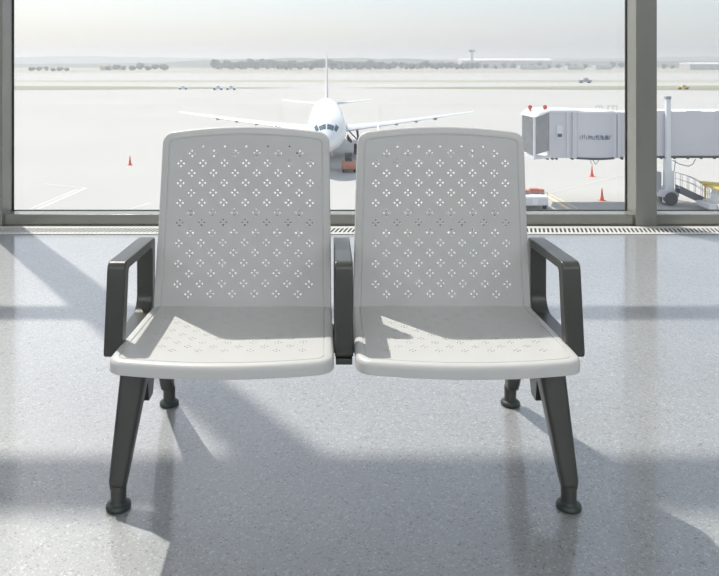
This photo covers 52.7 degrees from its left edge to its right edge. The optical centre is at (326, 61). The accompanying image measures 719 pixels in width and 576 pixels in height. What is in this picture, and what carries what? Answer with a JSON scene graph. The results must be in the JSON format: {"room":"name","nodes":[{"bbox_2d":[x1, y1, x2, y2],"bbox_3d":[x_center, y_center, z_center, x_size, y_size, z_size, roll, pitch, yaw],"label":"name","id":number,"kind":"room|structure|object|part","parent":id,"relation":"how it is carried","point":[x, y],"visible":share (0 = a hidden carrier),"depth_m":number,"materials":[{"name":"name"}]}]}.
{"room":"airport terminal","nodes":[
{"label":"airport terminal","id":0,"kind":"room"},
{"bbox_2d":[0,225,718,575],"bbox_3d":[-0.052,1.250,-2.040,22.280,0.300,14.320,0,0,0],"label":"floor","id":1,"kind":"structure","parent":0,"point":[343,471],"depth_m":2.06,"materials":[{"name":"stone"}]},
{"bbox_2d":[0,0,633,225],"bbox_3d":[-0.122,-2.550,4.926,4.376,7.300,0.172,0,0,0],"label":"window","id":2,"kind":"structure","parent":1,"relation":"on","point":[15,217],"depth_m":4.87,"materials":[{"name":"grey metal"}]},
{"bbox_2d":[104,126,584,514],"bbox_3d":[0.041,0.643,1.979,1.173,0.914,0.754,0,0,0],"label":"bench","id":3,"kind":"object","parent":1,"relation":"on","point":[513,336],"visible":1,"depth_m":2.03,"materials":[{"name":"grey paint"}]},
{"bbox_3d":[-0.500,0.888,1.867,0.076,0.320,0.192,0,0,0],"label":"leg","id":4,"kind":"part","parent":3,"relation":"part of","materials":[{"name":"grey metal"}]},
{"bbox_3d":[-0.511,0.606,1.895,0.044,0.238,0.339,0,0,0],"label":"armrest","id":5,"kind":"part","parent":3,"relation":"part of","materials":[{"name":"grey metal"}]},
{"bbox_3d":[-0.505,0.887,2.257,0.060,0.318,0.176,0,0,0],"label":"leg","id":6,"kind":"part","parent":3,"relation":"part of","materials":[{"name":"grey metal"}]},
{"bbox_3d":[-0.241,0.691,1.822,0.515,0.036,0.440,0,0,0],"label":"seat","id":7,"kind":"part","parent":3,"relation":"part of","materials":[{"name":"grey paint"}]},
{"bbox_3d":[-0.236,0.450,2.052,0.496,0.528,0.085,0,0,0],"label":"backrest","id":8,"kind":"part","parent":3,"relation":"part of","materials":[{"name":"grey paint"}]},
{"bbox_3d":[0.041,0.606,1.895,0.044,0.238,0.339,0,0,0],"label":"armrest","id":9,"kind":"part","parent":3,"relation":"part of","materials":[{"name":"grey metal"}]},
{"bbox_3d":[0.319,0.450,2.052,0.496,0.528,0.085,0,0,0],"label":"backrest","id":10,"kind":"part","parent":3,"relation":"part of","materials":[{"name":"grey paint"}]},
{"bbox_3d":[0.323,0.691,1.822,0.515,0.036,0.440,0,0,0],"label":"seat","id":11,"kind":"part","parent":3,"relation":"part of","materials":[{"name":"grey paint"}]},
{"bbox_3d":[0.588,0.887,2.257,0.060,0.318,0.176,0,0,0],"label":"leg","id":12,"kind":"part","parent":3,"relation":"part of","materials":[{"name":"grey metal"}]},
{"bbox_3d":[0.594,0.606,1.895,0.044,0.238,0.339,0,0,0],"label":"armrest","id":13,"kind":"part","parent":3,"relation":"part of","materials":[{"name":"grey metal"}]},
{"bbox_3d":[0.582,0.888,1.867,0.076,0.320,0.192,0,0,0],"label":"leg","id":14,"kind":"part","parent":3,"relation":"part of","materials":[{"name":"grey metal"}]},
{"bbox_2d":[0,226,718,234],"bbox_3d":[-0.052,1.097,4.720,21.880,0.005,0.210,0,0,0],"label":"trim","id":15,"kind":"structure","parent":1,"relation":"on","point":[4,230],"depth_m":4.71,"materials":[{"name":"metal"}]},
{"bbox_2d":[627,0,718,225],"bbox_3d":[4.254,-2.550,4.926,4.376,7.300,0.172,0,0,0],"label":"window","id":16,"kind":"structure","parent":1,"relation":"on","point":[664,217],"depth_m":4.84,"materials":[{"name":"grey metal"}]},
{"label":"outside","id":17,"kind":"structure","parent":0,"visible":0},
{"bbox_2d":[14,68,718,72],"bbox_3d":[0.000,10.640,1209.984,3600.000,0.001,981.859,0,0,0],"label":"grass field","id":18,"kind":"structure","parent":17,"point":[16,70],"depth_m":906.22,"materials":[{"name":"plant"}]},
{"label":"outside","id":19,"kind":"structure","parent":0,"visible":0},
{"bbox_2d":[14,86,270,89],"bbox_3d":[-315.500,10.650,298.023,609.000,0.001,61.859,0,0,0],"label":"grass verge","id":20,"kind":"structure","parent":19,"point":[15,87],"depth_m":302.36,"materials":[{"name":"plant"}]},
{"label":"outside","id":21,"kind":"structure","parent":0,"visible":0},
{"bbox_2d":[14,80,718,81],"bbox_3d":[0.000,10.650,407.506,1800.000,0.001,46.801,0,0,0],"label":"grass verge","id":22,"kind":"structure","parent":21,"point":[14,80],"depth_m":406.12,"materials":[{"name":"plant"}]},
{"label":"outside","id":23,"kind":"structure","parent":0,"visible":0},
{"bbox_2d":[14,73,718,209],"bbox_3d":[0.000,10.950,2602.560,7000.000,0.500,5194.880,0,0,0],"label":"ground","id":24,"kind":"structure","parent":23,"point":[77,138],"depth_m":139.59,"materials":[{"name":"concrete"}]},
{"bbox_2d":[29,189,77,208],"bbox_3d":[-21.299,10.688,56.849,0.859,0.001,8.316,0,0,0],"label":"painted line","id":25,"kind":"object","parent":24,"relation":"on","point":[75,189],"visible":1,"depth_m":56.48,"materials":[{"name":"paint"}]},
{"bbox_2d":[37,188,85,208],"bbox_3d":[-20.751,10.688,57.091,0.870,0.001,8.803,0,0,0],"label":"road marking","id":26,"kind":"object","parent":24,"relation":"on","point":[83,188],"visible":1,"depth_m":56.69,"materials":[{"name":"paint"}]},
{"bbox_2d":[100,65,114,69],"bbox_3d":[-284.904,7.325,939.349,16.470,6.750,13.000,0,0,0],"label":"building","id":27,"kind":"structure","parent":24,"relation":"on","point":[102,67],"depth_m":933.39,"materials":[{"name":"grey metal"}]},
{"bbox_2d":[112,64,120,69],"bbox_3d":[-264.141,6.904,909.085,10.228,7.632,8.516,0,0,-8],"label":"tree","id":28,"kind":"object","parent":24,"relation":"on","point":[115,66],"visible":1,"depth_m":906.22,"materials":[{"name":"green plant"}]},
{"bbox_2d":[128,65,135,70],"bbox_3d":[-241.336,7.373,893.824,8.806,6.772,11.260,0,0,37],"label":"tree","id":29,"kind":"object","parent":24,"relation":"on","point":[131,67],"visible":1,"depth_m":891.74,"materials":[{"name":"green plant"}]},
{"bbox_2d":[136,63,144,68],"bbox_3d":[-232.788,5.686,903.170,11.557,10.067,9.623,0,0,37],"label":"tree","id":30,"kind":"object","parent":24,"relation":"on","point":[139,65],"visible":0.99,"depth_m":900.05,"materials":[{"name":"green plant"}]},
{"bbox_2d":[151,64,158,68],"bbox_3d":[-216.166,6.562,911.636,10.864,8.315,9.046,0,0,-33],"label":"tree","id":31,"kind":"object","parent":24,"relation":"on","point":[154,66],"visible":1,"depth_m":908.77,"materials":[{"name":"green plant"}]},
{"bbox_2d":[159,64,168,70],"bbox_3d":[-203.300,6.538,903.928,13.111,8.461,10.254,0,0,9],"label":"tree","id":32,"kind":"object","parent":24,"relation":"on","point":[164,67],"visible":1,"depth_m":900.27,"materials":[{"name":"green plant"}]},
{"bbox_2d":[210,59,219,67],"bbox_3d":[-152.625,3.272,984.405,12.974,14.896,10.803,0,0,-11],"label":"tree","id":33,"kind":"object","parent":24,"relation":"on","point":[214,63],"visible":1,"depth_m":981.06,"materials":[{"name":"green plant"}]},
{"bbox_2d":[212,86,222,89],"bbox_3d":[-41.654,9.859,276.671,4.000,1.678,1.520,0,0,0],"label":"truck","id":34,"kind":"object","parent":24,"relation":"on","point":[216,87],"visible":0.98,"depth_m":275.98,"materials":[{"name":"grey metal"}]},
{"bbox_2d":[222,60,230,67],"bbox_3d":[-136.708,3.937,985.478,12.557,13.566,10.455,0,0,24],"label":"tree","id":35,"kind":"object","parent":24,"relation":"on","point":[226,63],"visible":1,"depth_m":982.26,"materials":[{"name":"green plant"}]},
{"bbox_2d":[235,61,241,68],"bbox_3d":[-120.663,4.899,986.339,9.712,11.642,11.664,0,0,26],"label":"tree","id":36,"kind":"object","parent":24,"relation":"on","point":[237,64],"visible":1,"depth_m":982.74,"materials":[{"name":"green plant"}]},
{"bbox_2d":[239,61,245,69],"bbox_3d":[-118.160,4.539,1002.920,14.096,12.504,11.024,0,0,27],"label":"tree","id":37,"kind":"object","parent":24,"relation":"on","point":[243,63],"visible":0.75,"depth_m":1000.41,"materials":[{"name":"green plant"}]},
{"bbox_2d":[246,58,254,67],"bbox_3d":[-104.661,2.791,984.469,11.177,15.857,13.424,0,0,-15],"label":"tree","id":38,"kind":"object","parent":24,"relation":"on","point":[249,63],"visible":1,"depth_m":980.82,"materials":[{"name":"green plant"}]},
{"bbox_2d":[252,61,258,68],"bbox_3d":[-100.304,4.658,1004.823,11.466,12.264,14.662,0,0,14],"label":"tree","id":39,"kind":"object","parent":24,"relation":"on","point":[255,66],"visible":0.59,"depth_m":1000.90,"materials":[{"name":"green plant"}]},
{"bbox_2d":[259,58,265,67],"bbox_3d":[-87.989,2.903,986.394,11.102,15.634,13.334,0,0,21],"label":"tree","id":40,"kind":"object","parent":24,"relation":"on","point":[262,62],"visible":1,"depth_m":982.02,"materials":[{"name":"green plant"}]},
{"bbox_2d":[270,60,276,67],"bbox_3d":[-72.529,3.929,984.161,10.809,13.581,12.982,0,0,17],"label":"tree","id":41,"kind":"object","parent":24,"relation":"on","point":[273,64],"visible":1,"depth_m":979.98,"materials":[{"name":"green plant"}]},
{"bbox_2d":[276,61,281,68],"bbox_3d":[-67.642,4.603,1004.387,9.750,12.234,10.750,0,0,-20],"label":"tree","id":42,"kind":"object","parent":24,"relation":"on","point":[278,66],"visible":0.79,"depth_m":1000.90,"materials":[{"name":"green plant"}]},
{"bbox_2d":[280,61,290,69],"bbox_3d":[-55.199,4.993,983.363,15.601,11.586,12.201,0,0,-21],"label":"tree","id":43,"kind":"object","parent":24,"relation":"on","point":[285,65],"visible":1,"depth_m":980.10,"materials":[{"name":"green plant"}]},
{"bbox_2d":[287,60,293,69],"bbox_3d":[-50.522,4.165,1003.205,15.646,13.261,12.236,0,0,-37],"label":"tree","id":44,"kind":"object","parent":24,"relation":"on","point":[290,61],"visible":0.48,"depth_m":999.19,"materials":[{"name":"green plant"}]},
{"bbox_2d":[294,62,301,69],"bbox_3d":[-38.718,5.146,983.676,11.023,11.148,9.998,0,0,6],"label":"tree","id":45,"kind":"object","parent":24,"relation":"on","point":[298,64],"visible":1,"depth_m":981.06,"materials":[{"name":"green plant"}]},
{"bbox_2d":[305,61,314,69],"bbox_3d":[-22.215,4.726,984.715,12.287,12.127,15.712,0,0,-27],"label":"tree","id":46,"kind":"object","parent":24,"relation":"on","point":[310,64],"visible":1,"depth_m":981.42,"materials":[{"name":"green plant"}]},
{"bbox_2d":[316,59,325,67],"bbox_3d":[-7.827,3.260,985.443,13.194,14.920,10.986,0,0,-2],"label":"tree","id":47,"kind":"object","parent":24,"relation":"on","point":[321,63],"visible":1,"depth_m":982.02,"materials":[{"name":"green plant"}]},
{"bbox_2d":[180,54,473,153],"bbox_3d":[-0.050,4.800,85.650,35.600,11.800,37.300,0,0,0],"label":"airliner","id":48,"kind":"object","parent":24,"relation":"on","point":[326,116],"visible":0.67,"depth_m":81.18,"materials":[{"name":"white paint"}]},
{"bbox_2d":[329,61,337,69],"bbox_3d":[8.596,4.392,984.617,12.044,12.801,15.401,0,0,-22],"label":"tree","id":49,"kind":"object","parent":24,"relation":"on","point":[333,64],"visible":1,"depth_m":980.82,"materials":[{"name":"green plant"}]},
{"bbox_2d":[337,61,341,69],"bbox_3d":[16.111,4.684,1004.229,11.392,12.210,14.568,0,0,43],"label":"tree","id":50,"kind":"object","parent":24,"relation":"on","point":[339,62],"visible":0.63,"depth_m":1000.16,"materials":[{"name":"green plant"}]},
{"bbox_2d":[342,61,349,69],"bbox_3d":[26.706,4.934,984.241,11.348,11.706,14.511,0,0,41],"label":"tree","id":51,"kind":"object","parent":24,"relation":"on","point":[346,64],"visible":1,"depth_m":980.10,"materials":[{"name":"green plant"}]},
{"bbox_2d":[342,153,355,171],"bbox_3d":[2.120,9.825,71.000,1.300,1.750,2.600,0,0,0],"label":"tractor","id":52,"kind":"object","parent":24,"relation":"on","point":[348,163],"visible":1,"depth_m":69.97,"materials":[{"name":"orange paint"}]},
{"bbox_3d":[2.120,9.450,71.340,0.700,1.000,0.480,0,0,0],"label":"seat","id":53,"kind":"part","parent":52,"relation":"part of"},
{"bbox_2d":[354,62,360,69],"bbox_3d":[41.967,5.036,983.832,9.586,11.368,10.569,0,0,-24],"label":"tree","id":54,"kind":"object","parent":24,"relation":"on","point":[357,65],"visible":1,"depth_m":981.54,"materials":[{"name":"green plant"}]},
{"bbox_2d":[359,61,365,69],"bbox_3d":[47.612,4.901,1004.151,12.113,11.773,15.489,0,0,42],"label":"tree","id":55,"kind":"object","parent":24,"relation":"on","point":[361,62],"visible":0.69,"depth_m":1000.16,"materials":[{"name":"green plant"}]},
{"bbox_2d":[365,60,375,69],"bbox_3d":[58.420,3.743,983.439,15.639,14.115,12.231,0,0,12],"label":"tree","id":56,"kind":"object","parent":24,"relation":"on","point":[369,64],"visible":1,"depth_m":980.22,"materials":[{"name":"green plant"}]},
{"bbox_2d":[378,61,384,68],"bbox_3d":[74.426,4.946,985.722,8.910,11.548,10.701,0,0,-36],"label":"tree","id":57,"kind":"object","parent":24,"relation":"on","point":[380,64],"visible":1,"depth_m":982.74,"materials":[{"name":"green plant"}]},
{"bbox_2d":[391,61,397,68],"bbox_3d":[91.615,4.934,984.469,8.673,11.571,10.416,0,0,-41],"label":"tree","id":58,"kind":"object","parent":24,"relation":"on","point":[393,64],"visible":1,"depth_m":981.54,"materials":[{"name":"green plant"}]},
{"bbox_2d":[398,62,404,67],"bbox_3d":[102.857,5.176,999.773,9.878,11.088,8.225,0,0,-24],"label":"tree","id":59,"kind":"object","parent":24,"relation":"on","point":[401,64],"visible":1,"depth_m":997.12,"materials":[{"name":"green plant"}]},
{"bbox_2d":[408,63,415,69],"bbox_3d":[116.659,6.011,1000.389,9.392,9.526,12.010,0,0,36],"label":"tree","id":60,"kind":"object","parent":24,"relation":"on","point":[411,65],"visible":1,"depth_m":997.48,"materials":[{"name":"green plant"}]},
{"bbox_2d":[419,62,425,67],"bbox_3d":[131.523,5.478,999.303,8.159,10.485,9.799,0,0,-31],"label":"tree","id":61,"kind":"object","parent":24,"relation":"on","point":[421,65],"visible":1,"depth_m":996.63,"materials":[{"name":"green plant"}]},
{"bbox_2d":[428,62,434,68],"bbox_3d":[144.622,5.533,1000.685,8.524,10.374,10.238,0,0,-38],"label":"tree","id":62,"kind":"object","parent":24,"relation":"on","point":[431,65],"visible":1,"depth_m":997.97,"materials":[{"name":"green plant"}]},
{"bbox_2d":[438,62,444,67],"bbox_3d":[158.051,5.074,1000.055,10.168,11.291,8.466,0,0,-3],"label":"tree","id":63,"kind":"object","parent":24,"relation":"on","point":[440,64],"visible":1,"depth_m":997.24,"materials":[{"name":"green plant"}]},
{"bbox_2d":[448,62,454,67],"bbox_3d":[171.850,5.170,999.736,10.848,11.100,9.032,0,0,-25],"label":"tree","id":64,"kind":"object","parent":24,"relation":"on","point":[450,64],"visible":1,"depth_m":996.87,"materials":[{"name":"green plant"}]},
{"bbox_2d":[468,49,475,68],"bbox_3d":[230.318,-6.800,1150.000,12.000,35.000,12.000,0,0,0],"label":"control tower","id":65,"kind":"structure","parent":24,"relation":"on","point":[471,51],"depth_m":1147.81,"materials":[{"name":"grey concrete"}]},
{"bbox_2d":[469,62,475,68],"bbox_3d":[200.116,5.495,999.176,8.985,10.449,10.791,0,0,4],"label":"tree","id":66,"kind":"object","parent":24,"relation":"on","point":[472,65],"visible":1,"depth_m":996.39,"materials":[{"name":"green plant"}]},
{"bbox_2d":[458,58,551,67],"bbox_3d":[310.645,2.262,1269.484,156.323,16.875,41.000,0,0,0],"label":"building","id":67,"kind":"structure","parent":24,"relation":"on","point":[498,62],"depth_m":1249.60,"materials":[{"name":"grey metal"}]},
{"bbox_2d":[517,66,547,69],"bbox_3d":[287.649,7.900,1014.078,39.709,5.600,16.800,0,0,0],"label":"building","id":68,"kind":"structure","parent":24,"relation":"on","point":[518,67],"depth_m":1006.04,"materials":[{"name":"grey metal"}]},
{"bbox_2d":[525,188,547,208],"bbox_3d":[15.072,10.010,53.485,1.900,1.380,2.230,0,0,0],"label":"cart","id":69,"kind":"object","parent":24,"relation":"on","point":[534,196],"visible":0.64,"depth_m":52.43,"materials":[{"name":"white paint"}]},
{"bbox_3d":[14.522,10.125,52.383,0.700,0.450,0.025,0,0,0],"label":"panel","id":70,"kind":"part","parent":69,"relation":"part of","materials":[{"name":"white metal"}]},
{"bbox_3d":[15.622,10.125,52.383,0.700,0.450,0.025,0,0,0],"label":"panel","id":71,"kind":"part","parent":69,"relation":"part of","materials":[{"name":"white metal"}]},
{"bbox_2d":[544,193,569,208],"bbox_3d":[17.573,10.688,56.145,0.383,0.001,6.895,0,0,0],"label":"painted line","id":72,"kind":"object","parent":24,"relation":"on","point":[549,197],"visible":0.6,"depth_m":55.08,"materials":[{"name":"yellow paint"}]},
{"bbox_2d":[564,66,583,69],"bbox_3d":[341.577,7.900,1001.179,22.749,5.600,16.800,0,0,0],"label":"building","id":73,"kind":"structure","parent":24,"relation":"on","point":[565,67],"depth_m":993.11,"materials":[{"name":"grey metal"}]},
{"bbox_2d":[578,78,591,82],"bbox_3d":[131.457,9.386,368.895,6.250,2.622,2.325,0,0,0],"label":"truck","id":74,"kind":"object","parent":24,"relation":"on","point":[587,80],"visible":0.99,"depth_m":367.76,"materials":[{"name":"grey metal"}]},
{"bbox_2d":[591,65,611,69],"bbox_3d":[389.987,7.400,1028.316,23.326,6.600,18.800,0,0,0],"label":"building","id":75,"kind":"structure","parent":24,"relation":"on","point":[595,67],"depth_m":1019.39,"materials":[{"name":"grey metal"}]},
{"bbox_2d":[598,189,605,200],"bbox_3d":[21.245,10.224,55.934,0.456,0.952,0.456,0,0,0],"label":"traffic cone","id":76,"kind":"object","parent":24,"relation":"on","point":[601,196],"visible":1,"depth_m":55.85,"materials":[{"name":"plastic"}]},
{"bbox_2d":[546,158,689,193],"bbox_3d":[30.105,10.684,70.550,24.817,0.001,23.840,0,0,0],"label":"painted line","id":77,"kind":"object","parent":24,"relation":"on","point":[689,158],"visible":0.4,"depth_m":63.92,"materials":[{"name":"paint"}]},
{"bbox_2d":[521,96,718,205],"bbox_3d":[30.767,6.626,55.825,31.802,8.138,5.350,0,0,0],"label":"bridge","id":78,"kind":"structure","parent":24,"relation":"on","point":[593,134],"depth_m":54.37,"materials":[{"name":"grey metal"}]},
{"bbox_3d":[15.362,5.641,53.600,0.178,3.159,0.178,0,0,0],"label":"canopy post","id":79,"kind":"part","parent":78,"relation":"part of","materials":[{"name":"white metal"}]},
{"bbox_3d":[18.106,5.490,54.590,0.263,3.460,0.520,0,0,0],"label":"corner post","id":80,"kind":"part","parent":78,"relation":"part of","materials":[{"name":"grey metal"}]},
{"bbox_3d":[18.595,5.490,54.570,0.338,3.460,0.560,0,0,0],"label":"corner post","id":81,"kind":"part","parent":78,"relation":"part of","materials":[{"name":"grey metal"}]},
{"bbox_3d":[21.603,5.490,54.580,0.263,3.460,0.540,0,0,0],"label":"corner post","id":82,"kind":"part","parent":78,"relation":"part of","materials":[{"name":"grey metal"}]},
{"bbox_3d":[21.923,5.490,54.600,0.226,3.460,0.500,0,0,0],"label":"corner post","id":83,"kind":"part","parent":78,"relation":"part of","materials":[{"name":"grey metal"}]},
{"bbox_2d":[681,110,700,111],"bbox_3d":[27.568,3.689,54.840,1.100,0.068,0.820,0,0,0],"label":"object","id":84,"kind":"object","parent":78,"relation":"on","point":[681,110],"depth_m":54.57,"materials":[{"name":"white metal"}]},
{"bbox_3d":[27.212,9.365,53.930,2.566,2.370,0.044,0,0,0],"label":"stair handrail","id":85,"kind":"part","parent":78,"relation":"part of","materials":[{"name":"grey metal"}]},
{"bbox_3d":[27.212,9.365,53.180,2.566,2.370,0.044,0,0,0],"label":"stair handrail","id":86,"kind":"part","parent":78,"relation":"part of","materials":[{"name":"grey metal"}]},
{"bbox_2d":[679,62,718,69],"bbox_3d":[545.974,5.638,1008.180,97.026,10.125,31.000,0,0,0],"label":"building","id":87,"kind":"structure","parent":24,"relation":"on","point":[685,65],"depth_m":993.11,"materials":[{"name":"grey metal"}]},
{"bbox_2d":[696,181,718,209],"bbox_3d":[28.449,9.660,51.600,3.350,2.080,2.720,0,0,0],"label":"loader","id":88,"kind":"object","parent":24,"relation":"on","point":[712,203],"visible":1,"depth_m":51.59,"materials":[{"name":"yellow metal"}]},
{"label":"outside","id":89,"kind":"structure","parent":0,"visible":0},
{"bbox_2d":[375,86,718,89],"bbox_3d":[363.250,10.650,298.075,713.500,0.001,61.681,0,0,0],"label":"grass verge","id":90,"kind":"structure","parent":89,"point":[534,87],"depth_m":302.36,"materials":[{"name":"plant"}]},
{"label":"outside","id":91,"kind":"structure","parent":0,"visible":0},
{"bbox_2d":[14,56,718,63],"bbox_3d":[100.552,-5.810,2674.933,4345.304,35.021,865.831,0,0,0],"label":"hill","id":92,"kind":"structure","parent":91,"point":[41,59],"depth_m":2512.57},
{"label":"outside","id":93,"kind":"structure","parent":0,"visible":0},
{"bbox_2d":[14,58,718,67],"bbox_3d":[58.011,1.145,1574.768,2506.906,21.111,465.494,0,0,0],"label":"hill","id":94,"kind":"structure","parent":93,"point":[196,63],"depth_m":1497.40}
]}

